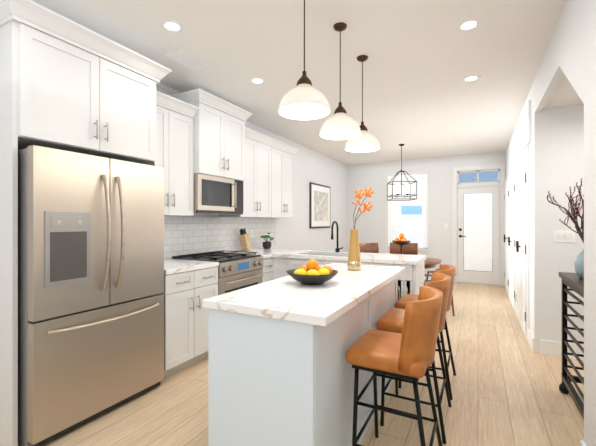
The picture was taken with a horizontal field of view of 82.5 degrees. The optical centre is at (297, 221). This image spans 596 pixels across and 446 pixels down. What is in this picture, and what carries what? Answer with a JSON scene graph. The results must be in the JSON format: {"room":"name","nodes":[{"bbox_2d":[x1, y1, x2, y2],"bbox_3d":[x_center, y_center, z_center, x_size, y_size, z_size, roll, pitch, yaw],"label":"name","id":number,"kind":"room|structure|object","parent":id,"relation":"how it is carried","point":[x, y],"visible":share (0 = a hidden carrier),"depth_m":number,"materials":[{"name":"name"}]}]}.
{"room":"dining room and kitchen","nodes":[
{"label":"dining room and kitchen","id":0,"kind":"room"},
{"bbox_2d":[156,83,346,251],"bbox_3d":[-1.062,-0.060,4.353,0.150,2.740,9.800,0,0,28],"label":"wall","id":1,"kind":"structure","parent":0,"point":[297,232],"depth_m":6.62,"materials":[{"name":"paint"}]},
{"bbox_2d":[156,90,198,215],"bbox_3d":[-1.330,-0.605,3.240,0.411,1.090,0.634,0,0,28],"label":"upper cabinet","id":2,"kind":"object","parent":1,"relation":"attached to","point":[175,117],"visible":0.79,"depth_m":3.25,"materials":[{"name":"white wood"}]},
{"bbox_2d":[170,88,252,180],"bbox_3d":[-0.972,-0.901,3.841,0.481,0.818,0.889,0,0,28],"label":"upper cabinet","id":3,"kind":"object","parent":1,"relation":"attached to","point":[219,137],"visible":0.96,"depth_m":3.66,"materials":[{"name":"white wood"}]},
{"bbox_2d":[194,173,242,214],"bbox_3d":[-0.987,-0.290,3.849,0.446,0.400,0.752,0,0,28],"label":"microwave","id":4,"kind":"object","parent":3,"relation":"attached to","point":[214,195],"visible":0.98,"depth_m":3.69,"materials":[{"name":"silver metal"}]},
{"bbox_2d":[164,216,275,258],"bbox_3d":[-1.008,0.176,4.280,0.010,0.468,2.777,0,0,28],"label":"tile backsplash","id":5,"kind":"structure","parent":1,"relation":"attached to","point":[187,235],"depth_m":4.15,"materials":[{"name":"white tile"}]},
{"bbox_2d":[218,127,274,217],"bbox_3d":[-0.661,-0.605,4.504,0.411,1.090,0.698,0,0,28],"label":"upper cabinet","id":6,"kind":"object","parent":1,"relation":"attached to","point":[257,191],"visible":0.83,"depth_m":4.43,"materials":[{"name":"white wood"}]},
{"bbox_2d":[270,139,300,217],"bbox_3d":[-0.318,-0.605,5.152,0.411,1.090,0.760,0,0,28],"label":"upper cabinet","id":7,"kind":"object","parent":1,"relation":"attached to","point":[283,154],"visible":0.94,"depth_m":5.02,"materials":[{"name":"white wood"}]},
{"bbox_2d":[309,182,329,228],"bbox_3d":[0.470,-0.320,7.049,0.031,0.900,1.000,0,0,28],"label":"picture frame","id":8,"kind":"object","parent":1,"relation":"attached to","point":[319,205],"visible":1,"depth_m":6.96,"materials":[{"name":"brown wood"}]},
{"bbox_2d":[0,282,583,445],"bbox_3d":[1.192,1.360,3.159,5.250,0.100,9.800,0,0,28],"label":"floor","id":9,"kind":"structure","parent":0,"point":[505,382],"depth_m":2.46,"materials":[{"name":"brown wood"}]},
{"bbox_2d":[0,0,171,445],"bbox_3d":[-1.598,0.028,2.467,0.661,2.565,1.123,0,0,28],"label":"cabinet","id":10,"kind":"object","parent":9,"relation":"on","point":[66,84],"visible":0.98,"depth_m":2.09,"materials":[{"name":"white wood"}]},
{"bbox_2d":[18,145,163,445],"bbox_3d":[-1.533,0.440,2.438,0.749,1.740,0.897,0,0,28],"label":"refrigerator","id":11,"kind":"object","parent":9,"relation":"on","point":[90,287],"visible":1,"depth_m":2.15,"materials":[{"name":"grey metal"}]},
{"bbox_2d":[160,266,217,377],"bbox_3d":[-1.217,0.870,3.179,0.667,0.880,0.633,0,0,28],"label":"base cabinet","id":12,"kind":"object","parent":9,"relation":"on","point":[186,294],"depth_m":2.95,"materials":[{"name":"white wood"}]},
{"bbox_2d":[164,252,271,274],"bbox_3d":[-0.988,0.409,3.602,0.677,0.039,1.597,0,0,28],"label":"countertop","id":13,"kind":"structure","parent":12,"relation":"on","point":[172,266],"depth_m":3.13,"materials":[{"name":"stone"}]},
{"bbox_2d":[172,250,262,294],"bbox_3d":[-0.851,0.833,3.777,0.701,0.955,0.752,0,0,28],"label":"range","id":14,"kind":"object","parent":9,"relation":"on","point":[237,271],"visible":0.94,"depth_m":3.60,"materials":[{"name":"silver metal"}]},
{"bbox_2d":[261,257,272,282],"bbox_3d":[-0.658,0.870,4.236,0.667,0.880,0.227,0,0,28],"label":"base cabinet","id":15,"kind":"object","parent":9,"relation":"on","point":[267,269],"depth_m":4.08,"materials":[{"name":"white"}]},
{"bbox_2d":[271,257,309,279],"bbox_3d":[-0.051,0.870,4.400,0.289,0.880,0.630,0,0,28],"label":"base cabinet","id":16,"kind":"object","parent":9,"relation":"on","point":[281,265],"depth_m":4.10,"materials":[{"name":"white"}]},
{"bbox_2d":[229,248,426,264],"bbox_3d":[0.292,0.500,4.213,2.367,0.220,0.680,0,0,28],"label":"countertop","id":17,"kind":"structure","parent":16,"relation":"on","point":[406,259],"depth_m":3.94,"materials":[{"name":"stone"}]},
{"bbox_2d":[239,228,252,250],"bbox_3d":[-0.698,0.236,4.556,0.177,0.307,0.090,0,0,28],"label":"knife block","id":18,"kind":"object","parent":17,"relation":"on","point":[244,239],"visible":1,"depth_m":4.54,"materials":[{"name":"brown wood"}]},
{"bbox_2d":[260,233,273,248],"bbox_3d":[-0.443,0.272,4.888,0.237,0.235,0.197,0,0,28],"label":"potted plant","id":19,"kind":"object","parent":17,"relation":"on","point":[266,245],"visible":1,"depth_m":4.87,"materials":[{"name":"green plant"}]},
{"bbox_2d":[331,221,342,251],"bbox_3d":[0.493,0.189,4.293,0.104,0.402,0.222,0,0,28],"label":"faucet","id":20,"kind":"object","parent":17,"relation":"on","point":[337,249],"visible":1,"depth_m":4.35,"materials":[{"name":"black metal"}]},
{"bbox_2d":[208,277,397,445],"bbox_3d":[0.184,0.870,2.335,0.636,0.880,1.704,0,0,28],"label":"kitchen island","id":21,"kind":"object","parent":9,"relation":"on","point":[274,382],"visible":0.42,"depth_m":1.60,"materials":[{"name":"white wood"}]},
{"bbox_2d":[203,263,405,325],"bbox_3d":[0.224,0.409,2.314,0.670,0.039,1.740,0,0,28],"label":"island countertop","id":22,"kind":"structure","parent":21,"relation":"on","point":[343,290],"depth_m":1.77,"materials":[{"name":"stone"}]},
{"bbox_2d":[286,259,337,284],"bbox_3d":[0.090,0.313,2.159,0.330,0.153,0.330,0,0,28],"label":"fruit bowl","id":23,"kind":"object","parent":22,"relation":"on","point":[311,272],"visible":1,"depth_m":2.09,"materials":[{"name":"black ceramic"}]},
{"bbox_2d":[347,187,373,270],"bbox_3d":[0.505,0.052,2.764,0.199,0.674,0.152,0,0,28],"label":"flower vase","id":24,"kind":"object","parent":22,"relation":"on","point":[354,261],"visible":1,"depth_m":2.74,"materials":[{"name":"gold metal"}]},
{"bbox_2d":[359,243,378,252],"bbox_3d":[1.281,0.836,5.556,0.634,0.951,0.625,0,0,28],"label":"dining chair","id":25,"kind":"object","parent":9,"relation":"on","point":[368,247],"visible":0.08,"depth_m":5.79,"materials":[{"name":"brown leather"}]},
{"bbox_2d":[361,262,402,299],"bbox_3d":[0.952,0.870,3.858,0.552,0.880,0.650,0,0,28],"label":"base cabinet","id":26,"kind":"object","parent":9,"relation":"on","point":[400,278],"depth_m":3.45,"materials":[{"name":"white"}]},
{"bbox_2d":[346,286,442,445],"bbox_3d":[0.525,0.839,1.793,0.440,0.947,0.472,0,0,28],"label":"stool","id":27,"kind":"object","parent":9,"relation":"on","point":[407,355],"visible":1,"depth_m":1.64,"materials":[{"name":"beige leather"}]},
{"bbox_2d":[390,243,417,254],"bbox_3d":[1.732,0.836,5.605,0.522,0.951,0.544,0,0,28],"label":"dining chair","id":28,"kind":"object","parent":9,"relation":"on","point":[410,249],"visible":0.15,"depth_m":5.81,"materials":[{"name":"brown leather"}]},
{"bbox_2d":[403,261,423,294],"bbox_3d":[1.204,0.870,3.726,0.260,0.880,0.652,0,0,28],"label":"base cabinet","id":29,"kind":"object","parent":9,"relation":"on","point":[411,280],"depth_m":3.42,"materials":[{"name":"white"}]},
{"bbox_2d":[376,273,451,443],"bbox_3d":[0.796,0.839,2.305,0.440,0.947,0.472,0,0,28],"label":"stool","id":30,"kind":"object","parent":9,"relation":"on","point":[391,320],"visible":0.6,"depth_m":2.18,"materials":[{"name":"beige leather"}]},
{"bbox_2d":[395,264,455,399],"bbox_3d":[1.058,0.839,2.800,0.440,0.947,0.472,0,0,28],"label":"stool","id":31,"kind":"object","parent":9,"relation":"on","point":[446,269],"visible":0.38,"depth_m":2.68,"materials":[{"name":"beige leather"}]},
{"bbox_2d":[424,257,441,268],"bbox_3d":[1.555,0.935,5.117,1.120,0.750,1.120,0,0,28],"label":"dining table","id":32,"kind":"object","parent":9,"relation":"on","point":[429,262],"visible":0.12,"depth_m":4.77,"materials":[{"name":"brown wood"}]},
{"bbox_2d":[392,233,409,253],"bbox_3d":[1.555,0.365,5.117,0.270,0.387,0.270,0,0,28],"label":"fruit stand","id":33,"kind":"object","parent":32,"relation":"on","point":[401,241],"visible":0.83,"depth_m":5.08,"materials":[{"name":"black"}]},
{"bbox_2d":[424,269,455,315],"bbox_3d":[1.866,0.966,4.744,0.604,0.691,0.594,0,0,28],"label":"dining chair","id":34,"kind":"object","parent":9,"relation":"on","point":[427,280],"visible":0.19,"depth_m":4.72,"materials":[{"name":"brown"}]},
{"bbox_2d":[559,272,583,419],"bbox_3d":[1.846,0.850,1.863,0.418,0.920,1.560,0,0,28],"label":"console table","id":35,"kind":"object","parent":9,"relation":"on","point":[574,282],"visible":0.62,"depth_m":2.46,"materials":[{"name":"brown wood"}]},
{"bbox_2d":[547,178,583,278],"bbox_3d":[2.016,0.044,2.457,0.439,0.690,0.569,0,0,28],"label":"vase","id":36,"kind":"object","parent":35,"relation":"on","point":[579,261],"visible":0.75,"depth_m":2.38,"materials":[{"name":"blue"}]},
{"bbox_2d":[32,0,565,164],"bbox_3d":[1.192,-1.480,3.159,5.250,0.100,9.800,0,0,28],"label":"ceiling","id":37,"kind":"structure","parent":0,"point":[421,99],"depth_m":2.96,"materials":[{"name":"paint"}]},
{"bbox_2d":[160,20,183,32],"bbox_3d":[-0.922,-1.428,2.491,0.164,0.004,0.164,0,0,28],"label":"recessed light","id":38,"kind":"object","parent":37,"relation":"in","point":[171,26],"visible":1,"depth_m":2.49,"materials":[{"name":"white"}]},
{"bbox_2d":[163,48,208,69],"bbox_3d":[-0.982,-1.424,2.998,0.200,0.010,0.340,0,0,28],"label":"ceiling vent","id":39,"kind":"object","parent":37,"relation":"in","point":[184,58],"visible":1,"depth_m":2.98,"materials":[{"name":"white metal"}]},
{"bbox_2d":[249,78,265,84],"bbox_3d":[-0.412,-1.428,3.454,0.164,0.004,0.164,0,0,28],"label":"recessed light","id":40,"kind":"object","parent":37,"relation":"in","point":[258,81],"visible":1,"depth_m":3.46,"materials":[{"name":"white"}]},
{"bbox_2d":[279,0,329,119],"bbox_3d":[0.037,-1.032,1.972,0.300,0.794,0.300,0,0,28],"label":"pendant light","id":41,"kind":"object","parent":37,"relation":"hanging from","point":[304,99],"visible":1,"depth_m":1.94,"materials":[{"name":"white glass"}]},
{"bbox_2d":[320,22,360,139],"bbox_3d":[0.308,-1.032,2.485,0.300,0.794,0.300,0,0,28],"label":"pendant light","id":42,"kind":"object","parent":37,"relation":"hanging from","point":[340,124],"visible":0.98,"depth_m":2.45,"materials":[{"name":"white glass"}]},
{"bbox_2d":[345,55,379,151],"bbox_3d":[0.561,-1.032,2.962,0.300,0.794,0.300,0,0,28],"label":"pendant light","id":43,"kind":"object","parent":37,"relation":"hanging from","point":[365,141],"visible":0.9,"depth_m":2.92,"materials":[{"name":"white glass"}]},
{"bbox_2d":[387,144,416,200],"bbox_3d":[1.913,-0.917,6.285,0.443,1.025,0.443,0,0,3],"label":"chandelier","id":44,"kind":"object","parent":37,"relation":"hanging from","point":[396,189],"visible":1,"depth_m":6.24,"materials":[{"name":"black metal"}]},
{"bbox_2d":[456,19,480,31],"bbox_3d":[1.243,-1.428,2.476,0.164,0.004,0.164,0,0,28],"label":"recessed light","id":45,"kind":"object","parent":37,"relation":"in","point":[468,25],"visible":1,"depth_m":2.48,"materials":[{"name":"white"}]},
{"bbox_2d":[462,75,479,81],"bbox_3d":[1.730,-1.428,3.395,0.164,0.004,0.164,0,0,28],"label":"recessed light","id":46,"kind":"object","parent":37,"relation":"in","point":[471,77],"visible":1,"depth_m":3.39,"materials":[{"name":"white"}]},
{"bbox_2d":[347,152,505,273],"bbox_3d":[3.516,-0.060,7.389,5.100,2.740,0.150,0,0,28],"label":"wall","id":47,"kind":"structure","parent":0,"point":[370,226],"depth_m":7.71,"materials":[{"name":"paint"}]},
{"bbox_2d":[384,171,429,251],"bbox_3d":[2.518,-0.225,7.855,1.010,1.800,0.140,0,0,28],"label":"window","id":48,"kind":"structure","parent":47,"relation":"in","point":[423,249],"depth_m":7.80,"materials":[{"name":"white"}]},
{"bbox_2d":[388,174,426,247],"bbox_3d":[2.522,-0.249,7.864,0.880,1.662,0.050,0,0,28],"label":"window blind","id":49,"kind":"object","parent":48,"relation":"attached to","point":[396,218],"visible":0.71,"depth_m":7.83,"materials":[{"name":"white fabric"}]},
{"bbox_2d":[452,164,504,285],"bbox_3d":[3.807,0.065,7.190,0.980,2.490,0.129,0,0,28],"label":"door","id":50,"kind":"structure","parent":47,"relation":"attached to","point":[497,190],"depth_m":7.16,"materials":[{"name":"white wood"}]},
{"bbox_2d":[464,193,491,271],"bbox_3d":[3.813,0.219,7.203,0.530,1.637,0.050,0,0,28],"label":"door blind","id":51,"kind":"object","parent":50,"relation":"attached to","point":[478,206],"visible":0.94,"depth_m":7.20,"materials":[{"name":"white fabric"}]},
{"bbox_2d":[506,0,595,445],"bbox_3d":[2.031,-0.060,2.715,0.050,2.740,9.500,0,0,28],"label":"wall","id":52,"kind":"structure","parent":0,"point":[570,52],"depth_m":1.93,"materials":[{"name":"paint"}]},
{"bbox_2d":[504,100,530,340],"bbox_3d":[3.295,0.010,5.229,0.069,2.600,3.645,0,0,28],"label":"door","id":53,"kind":"structure","parent":52,"relation":"attached to","point":[517,234],"depth_m":4.24,"materials":[{"name":"white wood"}]},
{"bbox_2d":[528,329,533,351],"bbox_3d":[3.294,1.240,5.170,0.016,0.140,3.980,0,0,28],"label":"baseboard","id":54,"kind":"structure","parent":52,"relation":"attached to","point":[530,337],"depth_m":3.55,"materials":[{"name":"white"}]},
{"bbox_2d":[541,104,583,344],"bbox_3d":[2.967,-0.060,3.147,1.200,2.740,0.100,0,0,28],"label":"wall","id":55,"kind":"structure","parent":0,"point":[562,149],"depth_m":3.28,"materials":[{"name":"paint"}]},
{"bbox_2d":[541,339,583,359],"bbox_3d":[2.940,1.240,3.096,1.200,0.140,0.016,0,0,28],"label":"baseboard","id":56,"kind":"structure","parent":55,"relation":"attached to","point":[552,348],"depth_m":3.31,"materials":[{"name":"white"}]},
{"bbox_2d":[554,230,574,241],"bbox_3d":[2.579,0.140,3.289,0.162,0.114,0.012,0,0,28],"label":"light switch","id":57,"kind":"object","parent":55,"relation":"attached to","point":[564,235],"visible":1,"depth_m":3.29,"materials":[{"name":"white plastic"}]},
{"bbox_2d":[543,72,583,108],"bbox_3d":[2.191,-0.417,1.680,1.200,1.587,3.220,0,0,28],"label":"ceiling","id":58,"kind":"structure","parent":0,"point":[563,93],"depth_m":3.04,"materials":[{"name":"paint"}]},
{"label":"outside","id":59,"kind":"structure","parent":0,"visible":0},
{"bbox_2d":[464,257,492,271],"bbox_3d":[4.853,1.361,10.075,5.250,0.099,5.850,0,0,28],"label":"ground","id":60,"kind":"structure","parent":59,"point":[479,264],"depth_m":9.97,"materials":[{"name":"grey"}]},
{"bbox_2d":[394,208,423,245],"bbox_3d":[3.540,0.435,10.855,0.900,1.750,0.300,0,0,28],"label":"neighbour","id":61,"kind":"structure","parent":60,"relation":"on","point":[410,225],"depth_m":10.65,"materials":[{"name":"white"}]}
]}

